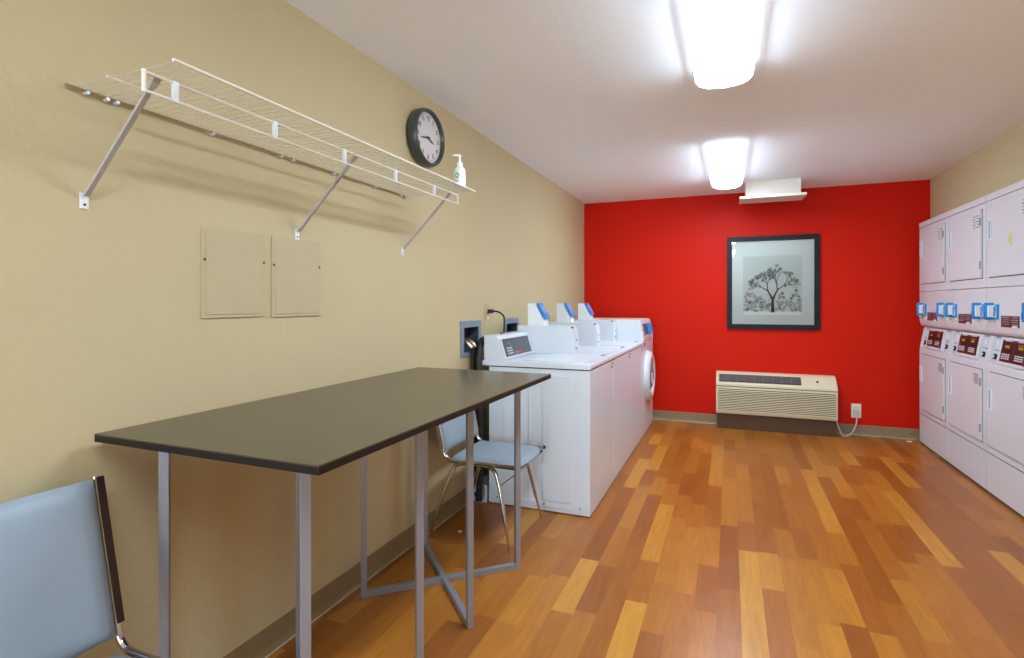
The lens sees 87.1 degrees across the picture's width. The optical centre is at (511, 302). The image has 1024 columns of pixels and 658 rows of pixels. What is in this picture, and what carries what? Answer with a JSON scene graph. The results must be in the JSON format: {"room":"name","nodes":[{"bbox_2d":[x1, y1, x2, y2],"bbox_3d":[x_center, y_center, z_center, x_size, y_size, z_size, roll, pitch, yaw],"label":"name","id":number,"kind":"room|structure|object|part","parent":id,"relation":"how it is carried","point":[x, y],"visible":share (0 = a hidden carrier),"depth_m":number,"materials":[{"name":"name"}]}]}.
{"room":"laundry","nodes":[
{"label":"laundry","id":0,"kind":"room"},
{"bbox_2d":[0,0,583,657],"bbox_3d":[-0.952,0.065,1.927,0.100,2.410,9.260,0,0,22],"label":"wall","id":1,"kind":"structure","parent":0,"point":[103,329],"depth_m":1.76,"materials":[{"name":"beige paint"}]},
{"bbox_2d":[201,226,264,317],"bbox_3d":[-0.935,-0.098,1.823,0.010,0.293,0.249,0,0,22],"label":"access panel","id":2,"kind":"object","parent":1,"relation":"attached to","point":[232,262],"visible":1,"depth_m":1.80,"materials":[{"name":"beige metal"}]},
{"bbox_2d":[64,58,475,254],"bbox_3d":[-0.652,-0.399,2.010,0.393,0.310,1.573,0,0,22],"label":"wire shelf","id":3,"kind":"object","parent":1,"relation":"attached to","point":[153,83],"visible":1,"depth_m":1.62,"materials":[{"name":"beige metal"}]},
{"bbox_3d":[-1.109,-0.265,1.398,0.006,0.042,0.021,0,0,22],"label":"wall plate","id":4,"kind":"part","parent":3,"relation":"part of","materials":[{"name":"white plastic"}]},
{"bbox_3d":[-0.690,-0.550,2.028,0.006,0.006,1.558,0,0,22],"label":"rod","id":5,"kind":"part","parent":3,"relation":"part of","materials":[{"name":"beige plastic"}]},
{"bbox_3d":[-0.830,-0.548,2.064,0.008,0.008,1.540,0,0,22],"label":"wall rod","id":6,"kind":"part","parent":3,"relation":"part of","materials":[{"name":"brown"}]},
{"bbox_3d":[-0.831,-0.265,2.086,0.006,0.042,0.021,0,0,22],"label":"wall plate","id":7,"kind":"part","parent":3,"relation":"part of","materials":[{"name":"white plastic"}]},
{"bbox_3d":[-0.565,-0.518,1.977,0.010,0.053,1.568,0,0,22],"label":"stiffening rail","id":8,"kind":"part","parent":3,"relation":"part of","materials":[{"name":"beige plastic"}]},
{"bbox_3d":[-0.473,-0.550,1.940,0.008,0.008,1.558,0,0,22],"label":"rod","id":9,"kind":"part","parent":3,"relation":"part of","materials":[{"name":"beige plastic"}]},
{"bbox_2d":[453,154,465,187],"bbox_3d":[-0.248,-0.630,2.565,0.055,0.153,0.056,0,0,22],"label":"pump bottle","id":10,"kind":"object","parent":3,"relation":"on","point":[459,172],"visible":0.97,"depth_m":2.55,"materials":[{"name":"white plastic"}]},
{"bbox_2d":[271,236,319,316],"bbox_3d":[-0.829,-0.097,2.083,0.010,0.297,0.249,0,0,22],"label":"access panel","id":11,"kind":"object","parent":1,"relation":"attached to","point":[295,264],"visible":1,"depth_m":2.06,"materials":[{"name":"beige"}]},
{"bbox_2d":[223,472,488,657],"bbox_3d":[-0.878,1.221,1.951,0.018,0.098,9.159,0,0,22],"label":"baseboard","id":12,"kind":"structure","parent":1,"relation":"attached to","point":[275,635],"depth_m":2.30,"materials":[{"name":"plastic"}]},
{"bbox_2d":[406,107,444,167],"bbox_3d":[-0.462,-0.892,2.914,0.066,0.312,0.312,0,0,22],"label":"wall clock","id":13,"kind":"object","parent":1,"relation":"attached to","point":[425,134],"visible":1,"depth_m":2.89,"materials":[{"name":"grey plastic"}]},
{"bbox_2d":[460,320,480,357],"bbox_3d":[-0.290,0.227,3.488,0.126,0.225,0.288,0,0,22],"label":"washer outlet box","id":14,"kind":"object","parent":1,"relation":"attached to","point":[470,331],"visible":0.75,"depth_m":3.49,"materials":[{"name":"grey plastic"}]},
{"bbox_2d":[470,347,474,475],"bbox_3d":[-0.251,0.716,3.440,0.031,0.870,0.035,0,0,22],"label":"hose","id":15,"kind":"object","parent":14,"relation":"hanging from","point":[472,349],"visible":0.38,"depth_m":3.43,"materials":[{"name":"black rubber"}]},
{"bbox_2d":[474,347,475,472],"bbox_3d":[-0.229,0.716,3.495,0.031,0.870,0.035,0,0,22],"label":"hose","id":16,"kind":"object","parent":14,"relation":"hanging from","point":[475,347],"visible":0.06,"depth_m":3.49,"materials":[{"name":"black rubber"}]},
{"bbox_2d":[485,304,490,320],"bbox_3d":[-0.167,0.064,3.724,0.008,0.117,0.090,0,0,22],"label":"wall outlet","id":17,"kind":"object","parent":1,"relation":"attached to","point":[487,306],"visible":0.97,"depth_m":3.71,"materials":[{"name":"beige plastic"}]},
{"bbox_2d":[505,317,518,332],"bbox_3d":[-0.044,0.227,4.139,0.094,0.225,0.288,0,0,22],"label":"washer outlet box","id":18,"kind":"object","parent":1,"relation":"attached to","point":[511,324],"visible":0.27,"depth_m":4.23,"materials":[{"name":"grey plastic"}]},
{"bbox_2d":[267,419,1023,657],"bbox_3d":[0.930,1.310,1.220,4.120,0.080,9.360,0,0,22],"label":"floor","id":19,"kind":"structure","parent":0,"point":[708,541],"depth_m":2.63,"materials":[{"name":"brown wood"}]},
{"bbox_2d":[0,475,160,657],"bbox_3d":[-0.891,0.853,1.070,0.549,0.838,0.500,0,0,22],"label":"chair","id":20,"kind":"object","parent":19,"relation":"on","point":[60,592],"visible":1,"depth_m":1.24,"materials":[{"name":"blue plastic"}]},
{"bbox_3d":[-0.837,0.838,1.048,0.424,0.032,0.410,0,0,22],"label":"seat","id":21,"kind":"part","parent":20,"relation":"part of","materials":[{"name":"grey plastic"}]},
{"bbox_3d":[-0.810,0.645,1.260,0.534,0.422,0.018,0,0,22],"label":"rail","id":22,"kind":"part","parent":20,"relation":"part of","materials":[{"name":"silver metal"}]},
{"bbox_2d":[94,367,550,657],"bbox_3d":[-0.444,0.803,1.972,0.727,0.934,1.561,0,0,22],"label":"work table","id":23,"kind":"object","parent":19,"relation":"on","point":[317,431],"visible":1,"depth_m":1.61,"materials":[{"name":"grey laminate"}]},
{"bbox_3d":[-0.973,0.814,1.510,0.025,0.912,0.025,0,0,-21],"label":"leg","id":24,"kind":"part","parent":23,"relation":"part of","materials":[{"name":"silver metal"}]},
{"bbox_3d":[-0.782,0.814,1.983,0.025,0.912,0.025,0,0,-23],"label":"leg","id":25,"kind":"part","parent":23,"relation":"part of","materials":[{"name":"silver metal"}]},
{"bbox_3d":[-0.496,0.814,1.294,0.025,0.912,0.025,0,0,-23],"label":"leg","id":26,"kind":"part","parent":23,"relation":"part of","materials":[{"name":"silver metal"}]},
{"bbox_3d":[-0.641,0.814,2.330,0.025,0.912,0.025,0,0,-21],"label":"leg","id":27,"kind":"part","parent":23,"relation":"part of","materials":[{"name":"silver metal"}]},
{"bbox_3d":[-0.303,0.814,1.770,0.025,0.912,0.025,0,0,-21],"label":"leg","id":28,"kind":"part","parent":23,"relation":"part of","materials":[{"name":"silver metal"}]},
{"bbox_3d":[-0.452,0.814,2.799,0.025,0.912,0.025,0,0,-23],"label":"leg","id":29,"kind":"part","parent":23,"relation":"part of","materials":[{"name":"silver metal"}]},
{"bbox_3d":[-0.166,0.814,2.111,0.025,0.912,0.025,0,0,-23],"label":"leg","id":30,"kind":"part","parent":23,"relation":"part of","materials":[{"name":"silver metal"}]},
{"bbox_3d":[0.026,0.814,2.584,0.025,0.912,0.025,0,0,-21],"label":"leg","id":31,"kind":"part","parent":23,"relation":"part of","materials":[{"name":"silver metal"}]},
{"bbox_2d":[474,475,488,501],"bbox_3d":[-0.170,1.218,3.541,0.100,0.105,0.201,0,0,22],"label":"carton","id":32,"kind":"object","parent":19,"relation":"on","point":[485,497],"visible":0.4,"depth_m":3.46,"materials":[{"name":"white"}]},
{"bbox_2d":[429,410,545,553],"bbox_3d":[-0.137,0.853,3.049,0.549,0.838,0.500,0,0,22],"label":"chair","id":33,"kind":"object","parent":19,"relation":"on","point":[490,455],"visible":0.71,"depth_m":2.94,"materials":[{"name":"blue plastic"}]},
{"bbox_3d":[-0.319,1.059,2.901,0.267,0.426,0.036,0,0,13],"label":"leg","id":34,"kind":"part","parent":33,"relation":"part of","materials":[{"name":"silver metal"}]},
{"bbox_3d":[-0.335,0.627,3.129,0.123,0.375,0.392,0,0,22],"label":"backrest","id":35,"kind":"part","parent":33,"relation":"part of","materials":[{"name":"grey plastic"}]},
{"bbox_3d":[-0.165,1.059,3.282,0.267,0.426,0.036,0,0,31],"label":"leg","id":36,"kind":"part","parent":33,"relation":"part of","materials":[{"name":"silver metal"}]},
{"bbox_3d":[-0.211,0.645,2.855,0.534,0.422,0.018,0,0,22],"label":"rail","id":37,"kind":"part","parent":33,"relation":"part of","materials":[{"name":"silver metal"}]},
{"bbox_3d":[-0.093,1.059,2.807,0.233,0.424,0.040,0,0,34],"label":"leg","id":38,"kind":"part","parent":33,"relation":"part of","materials":[{"name":"silver metal"}]},
{"bbox_3d":[-0.083,0.838,3.027,0.424,0.032,0.410,0,0,22],"label":"seat","id":39,"kind":"part","parent":33,"relation":"part of","materials":[{"name":"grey plastic"}]},
{"bbox_3d":[-0.056,0.645,3.239,0.534,0.422,0.018,0,0,22],"label":"rail","id":40,"kind":"part","parent":33,"relation":"part of","materials":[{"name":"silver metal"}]},
{"bbox_3d":[0.063,1.059,3.192,0.233,0.424,0.040,0,0,10],"label":"leg","id":41,"kind":"part","parent":33,"relation":"part of","materials":[{"name":"silver metal"}]},
{"bbox_2d":[482,303,613,516],"bbox_3d":[0.229,0.634,3.642,0.788,1.272,0.700,0,0,22],"label":"washer","id":42,"kind":"object","parent":19,"relation":"on","point":[570,413],"visible":0.95,"depth_m":3.32,"materials":[{"name":"white metal"}]},
{"bbox_2d":[476,336,483,501],"bbox_3d":[-0.198,0.729,3.466,0.060,1.023,0.205,0,0,5],"label":"hose","id":43,"kind":"object","parent":42,"relation":"attached to","point":[479,412],"visible":0.58,"depth_m":3.37,"materials":[{"name":"black rubber"}]},
{"bbox_3d":[-0.108,0.257,3.710,0.118,0.426,0.041,0,0,9],"label":"power cord","id":44,"kind":"part","parent":42,"relation":"part of","materials":[{"name":"black plastic"}]},
{"bbox_3d":[0.149,0.815,3.302,0.440,0.790,0.004,0,0,22],"label":"panel","id":45,"kind":"part","parent":42,"relation":"part of","materials":[{"name":"white metal"}]},
{"bbox_3d":[0.160,1.223,3.296,0.585,0.030,0.007,0,0,22],"label":"rail","id":46,"kind":"part","parent":42,"relation":"part of","materials":[{"name":"white metal"}]},
{"bbox_2d":[482,353,613,369],"bbox_3d":[0.267,0.381,3.627,0.707,0.031,0.699,0,0,22],"label":"countertop","id":47,"kind":"structure","parent":42,"relation":"on","point":[520,361],"depth_m":3.34,"materials":[{"name":"white metal"}]},
{"bbox_3d":[0.372,0.362,3.587,0.400,0.006,0.577,0,0,22],"label":"lid","id":48,"kind":"part","parent":42,"relation":"part of","materials":[{"name":"white metal"}]},
{"bbox_2d":[548,303,630,480],"bbox_3d":[0.529,0.634,4.276,0.707,1.272,0.700,0,0,22],"label":"washer","id":49,"kind":"object","parent":19,"relation":"on","point":[588,332],"visible":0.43,"depth_m":4.23,"materials":[{"name":"white metal"}]},
{"bbox_3d":[0.634,0.362,4.236,0.400,0.006,0.577,0,0,22],"label":"lid","id":50,"kind":"part","parent":49,"relation":"part of","materials":[{"name":"white metal"}]},
{"bbox_2d":[579,347,630,357],"bbox_3d":[0.529,0.381,4.276,0.707,0.031,0.699,0,0,22],"label":"countertop","id":51,"kind":"structure","parent":49,"relation":"on","point":[624,350],"depth_m":4.05,"materials":[{"name":"white metal"}]},
{"bbox_2d":[574,303,643,454],"bbox_3d":[0.792,0.634,4.925,0.707,1.272,0.700,0,0,22],"label":"washer","id":52,"kind":"object","parent":19,"relation":"on","point":[585,313],"visible":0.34,"depth_m":4.90,"materials":[{"name":"white metal"}]},
{"bbox_3d":[0.897,0.362,4.885,0.400,0.006,0.577,0,0,22],"label":"lid","id":53,"kind":"part","parent":52,"relation":"part of","materials":[{"name":"white metal"}]},
{"bbox_2d":[600,341,643,349],"bbox_3d":[0.792,0.381,4.925,0.707,0.031,0.699,0,0,22],"label":"countertop","id":54,"kind":"structure","parent":52,"relation":"on","point":[639,343],"depth_m":4.73,"materials":[{"name":"white metal"}]},
{"bbox_2d":[593,318,654,434],"bbox_3d":[1.107,0.716,5.551,0.729,1.108,0.680,0,0,22],"label":"washer","id":55,"kind":"object","parent":19,"relation":"on","point":[627,329],"visible":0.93,"depth_m":5.22,"materials":[{"name":"white metal"}]},
{"bbox_3d":[1.056,0.166,5.572,0.619,0.008,0.670,0,0,22],"label":"console lid","id":56,"kind":"part","parent":55,"relation":"part of","materials":[{"name":"beige metal"}]},
{"bbox_3d":[1.370,0.725,5.391,0.072,0.504,0.504,0,0,22],"label":"porthole door","id":57,"kind":"part","parent":55,"relation":"part of","materials":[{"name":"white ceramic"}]},
{"bbox_3d":[1.387,0.725,5.384,0.052,0.332,0.332,0,0,22],"label":"door glass","id":58,"kind":"part","parent":55,"relation":"part of","materials":[{"name":"grey"}]},
{"bbox_2d":[716,370,857,436],"bbox_3d":[2.698,0.989,5.327,1.272,0.562,0.216,0,0,22],"label":"air conditioner","id":59,"kind":"object","parent":19,"relation":"on","point":[805,404],"visible":1,"depth_m":5.28,"materials":[{"name":"beige plastic"}]},
{"bbox_2d":[719,373,801,384],"bbox_3d":[2.465,0.762,5.380,0.746,0.074,0.083,0,0,22],"label":"grille","id":60,"kind":"object","parent":59,"relation":"attached to","point":[724,378],"depth_m":5.38,"materials":[{"name":"grey metal"}]},
{"bbox_3d":[3.193,1.161,5.131,0.239,0.215,0.041,0,0,-13],"label":"power cord","id":61,"kind":"part","parent":59,"relation":"part of","materials":[{"name":"grey plastic"}]},
{"bbox_2d":[916,212,955,463],"bbox_3d":[3.878,0.274,4.448,0.772,1.992,0.684,0,0,22],"label":"dryer","id":62,"kind":"object","parent":19,"relation":"on","point":[936,337],"visible":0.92,"depth_m":4.53,"materials":[{"name":"white metal"}]},
{"bbox_3d":[3.643,-0.480,4.801,0.007,0.140,0.050,0,0,22],"label":"pull handle","id":63,"kind":"part","parent":62,"relation":"part of","materials":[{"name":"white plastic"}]},
{"bbox_3d":[3.643,0.630,4.801,0.007,0.140,0.050,0,0,22],"label":"pull handle","id":64,"kind":"part","parent":62,"relation":"part of","materials":[{"name":"white plastic"}]},
{"bbox_3d":[3.567,0.116,4.576,0.004,0.071,0.230,0,0,22],"label":"instruction plate","id":65,"kind":"part","parent":62,"relation":"part of","materials":[{"name":"red"}]},
{"bbox_3d":[3.561,-0.403,4.570,0.018,0.473,0.582,0,0,22],"label":"door","id":66,"kind":"part","parent":62,"relation":"part of","materials":[{"name":"white metal"}]},
{"bbox_3d":[3.561,0.698,4.570,0.018,0.493,0.582,0,0,22],"label":"door","id":67,"kind":"part","parent":62,"relation":"part of","materials":[{"name":"white metal"}]},
{"bbox_3d":[3.900,-0.700,4.438,0.723,0.044,0.678,0,0,22],"label":"rail","id":68,"kind":"part","parent":62,"relation":"part of","materials":[{"name":"white metal"}]},
{"bbox_3d":[3.586,0.302,4.571,0.027,0.139,0.325,0,0,22],"label":"display panel","id":69,"kind":"part","parent":62,"relation":"part of","materials":[{"name":"red plastic"}]},
{"bbox_2d":[945,196,996,491],"bbox_3d":[3.621,0.274,3.812,0.772,1.992,0.684,0,0,22],"label":"dryer","id":70,"kind":"object","parent":19,"relation":"on","point":[970,343],"visible":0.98,"depth_m":3.87,"materials":[{"name":"white metal"}]},
{"bbox_3d":[3.385,-0.480,4.166,0.007,0.140,0.050,0,0,22],"label":"pull handle","id":71,"kind":"part","parent":70,"relation":"part of","materials":[{"name":"white plastic"}]},
{"bbox_3d":[3.385,0.630,4.166,0.007,0.140,0.050,0,0,22],"label":"pull handle","id":72,"kind":"part","parent":70,"relation":"part of","materials":[{"name":"white plastic"}]},
{"bbox_3d":[3.310,0.116,3.940,0.004,0.071,0.230,0,0,22],"label":"instruction plate","id":73,"kind":"part","parent":70,"relation":"part of","materials":[{"name":"red"}]},
{"bbox_3d":[3.304,-0.403,3.934,0.018,0.473,0.582,0,0,22],"label":"door","id":74,"kind":"part","parent":70,"relation":"part of","materials":[{"name":"white metal"}]},
{"bbox_3d":[3.304,0.698,3.934,0.018,0.493,0.582,0,0,22],"label":"door","id":75,"kind":"part","parent":70,"relation":"part of","materials":[{"name":"white metal"}]},
{"bbox_3d":[3.643,-0.700,3.803,0.723,0.044,0.678,0,0,22],"label":"rail","id":76,"kind":"part","parent":70,"relation":"part of","materials":[{"name":"white metal"}]},
{"bbox_3d":[3.329,0.302,3.935,0.027,0.139,0.325,0,0,22],"label":"display panel","id":77,"kind":"part","parent":70,"relation":"part of","materials":[{"name":"red plastic"}]},
{"bbox_2d":[984,180,1023,518],"bbox_3d":[3.364,0.274,3.176,0.772,1.992,0.684,0,0,22],"label":"dryer","id":78,"kind":"object","parent":19,"relation":"on","point":[1004,305],"visible":1,"depth_m":3.35,"materials":[{"name":"white metal"}]},
{"bbox_3d":[3.128,-0.480,3.530,0.007,0.140,0.050,0,0,22],"label":"pull handle","id":79,"kind":"part","parent":78,"relation":"part of","materials":[{"name":"white plastic"}]},
{"bbox_3d":[3.128,0.630,3.530,0.007,0.140,0.050,0,0,22],"label":"pull handle","id":80,"kind":"part","parent":78,"relation":"part of","materials":[{"name":"white plastic"}]},
{"bbox_3d":[3.386,-0.700,3.167,0.723,0.044,0.678,0,0,22],"label":"rail","id":81,"kind":"part","parent":78,"relation":"part of","materials":[{"name":"white metal"}]},
{"bbox_3d":[3.047,-0.403,3.298,0.018,0.473,0.582,0,0,22],"label":"door","id":82,"kind":"part","parent":78,"relation":"part of","materials":[{"name":"white metal"}]},
{"bbox_3d":[3.047,0.698,3.298,0.018,0.493,0.582,0,0,22],"label":"door","id":83,"kind":"part","parent":78,"relation":"part of","materials":[{"name":"white metal"}]},
{"bbox_3d":[3.053,0.116,3.304,0.004,0.071,0.230,0,0,22],"label":"instruction plate","id":84,"kind":"part","parent":78,"relation":"part of","materials":[{"name":"red"}]},
{"bbox_3d":[3.072,0.302,3.299,0.027,0.139,0.325,0,0,22],"label":"display panel","id":85,"kind":"part","parent":78,"relation":"part of","materials":[{"name":"red plastic"}]},
{"bbox_2d":[285,0,1023,203],"bbox_3d":[0.930,-1.180,1.220,4.120,0.080,9.360,0,0,22],"label":"ceiling","id":86,"kind":"structure","parent":0,"point":[602,99],"depth_m":2.81,"materials":[{"name":"white paint"}]},
{"bbox_2d":[682,0,760,88],"bbox_3d":[0.799,-1.091,2.050,0.270,0.098,1.208,0,0,22],"label":"ceiling light","id":87,"kind":"object","parent":86,"relation":"attached to","point":[722,34],"visible":1,"depth_m":2.15,"materials":[{"name":"white translucent plastic"}]},
{"bbox_2d":[705,140,746,188],"bbox_3d":[1.736,-1.091,4.368,0.270,0.098,1.208,0,0,22],"label":"ceiling light","id":88,"kind":"object","parent":86,"relation":"attached to","point":[726,160],"visible":1,"depth_m":4.06,"materials":[{"name":"white plastic"}]},
{"bbox_2d":[739,178,806,203],"bbox_3d":[2.441,-1.052,5.075,0.550,0.176,0.360,0,0,22],"label":"ceiling vent","id":89,"kind":"object","parent":86,"relation":"in","point":[779,190],"visible":1,"depth_m":4.99,"materials":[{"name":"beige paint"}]},
{"bbox_3d":[2.441,-0.977,5.075,0.550,0.026,0.360,0,0,22],"label":"deflector plate","id":90,"kind":"part","parent":89,"relation":"part of","materials":[{"name":"beige paint"}]},
{"bbox_2d":[584,180,929,428],"bbox_3d":[2.666,0.065,5.512,4.120,2.410,0.100,0,0,22],"label":"wall","id":91,"kind":"structure","parent":0,"point":[663,261],"depth_m":5.46,"materials":[{"name":"red paint"}]},
{"bbox_2d":[727,233,819,329],"bbox_3d":[2.632,-0.207,5.454,0.850,0.949,0.030,0,0,22],"label":"framed picture","id":92,"kind":"object","parent":91,"relation":"attached to","point":[773,281],"visible":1,"depth_m":5.45,"materials":[{"name":"black"}]},
{"bbox_2d":[743,255,801,315],"bbox_3d":[2.633,-0.177,5.456,0.540,0.605,0.002,0,0,22],"label":"print","id":93,"kind":"object","parent":92,"relation":"attached to","point":[772,284],"depth_m":5.45,"materials":[{"name":"grey paper"}]},
{"bbox_2d":[653,410,919,439],"bbox_3d":[2.344,1.221,5.579,3.265,0.098,0.018,0,0,22],"label":"baseboard","id":94,"kind":"structure","parent":91,"relation":"attached to","point":[863,430],"depth_m":5.21,"materials":[{"name":"plastic"}]},
{"bbox_2d":[851,403,860,417],"bbox_3d":[3.314,1.038,5.190,0.083,0.135,0.011,0,0,22],"label":"wall outlet","id":95,"kind":"object","parent":91,"relation":"attached to","point":[856,406],"visible":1,"depth_m":5.19,"materials":[{"name":"beige plastic"}]},
{"bbox_2d":[930,122,1023,218],"bbox_3d":[2.474,0.065,0.542,0.750,2.410,9.260,0,0,22],"label":"wall","id":96,"kind":"structure","parent":0,"point":[999,164],"depth_m":3.98,"materials":[{"name":"beige paint"}]}
]}

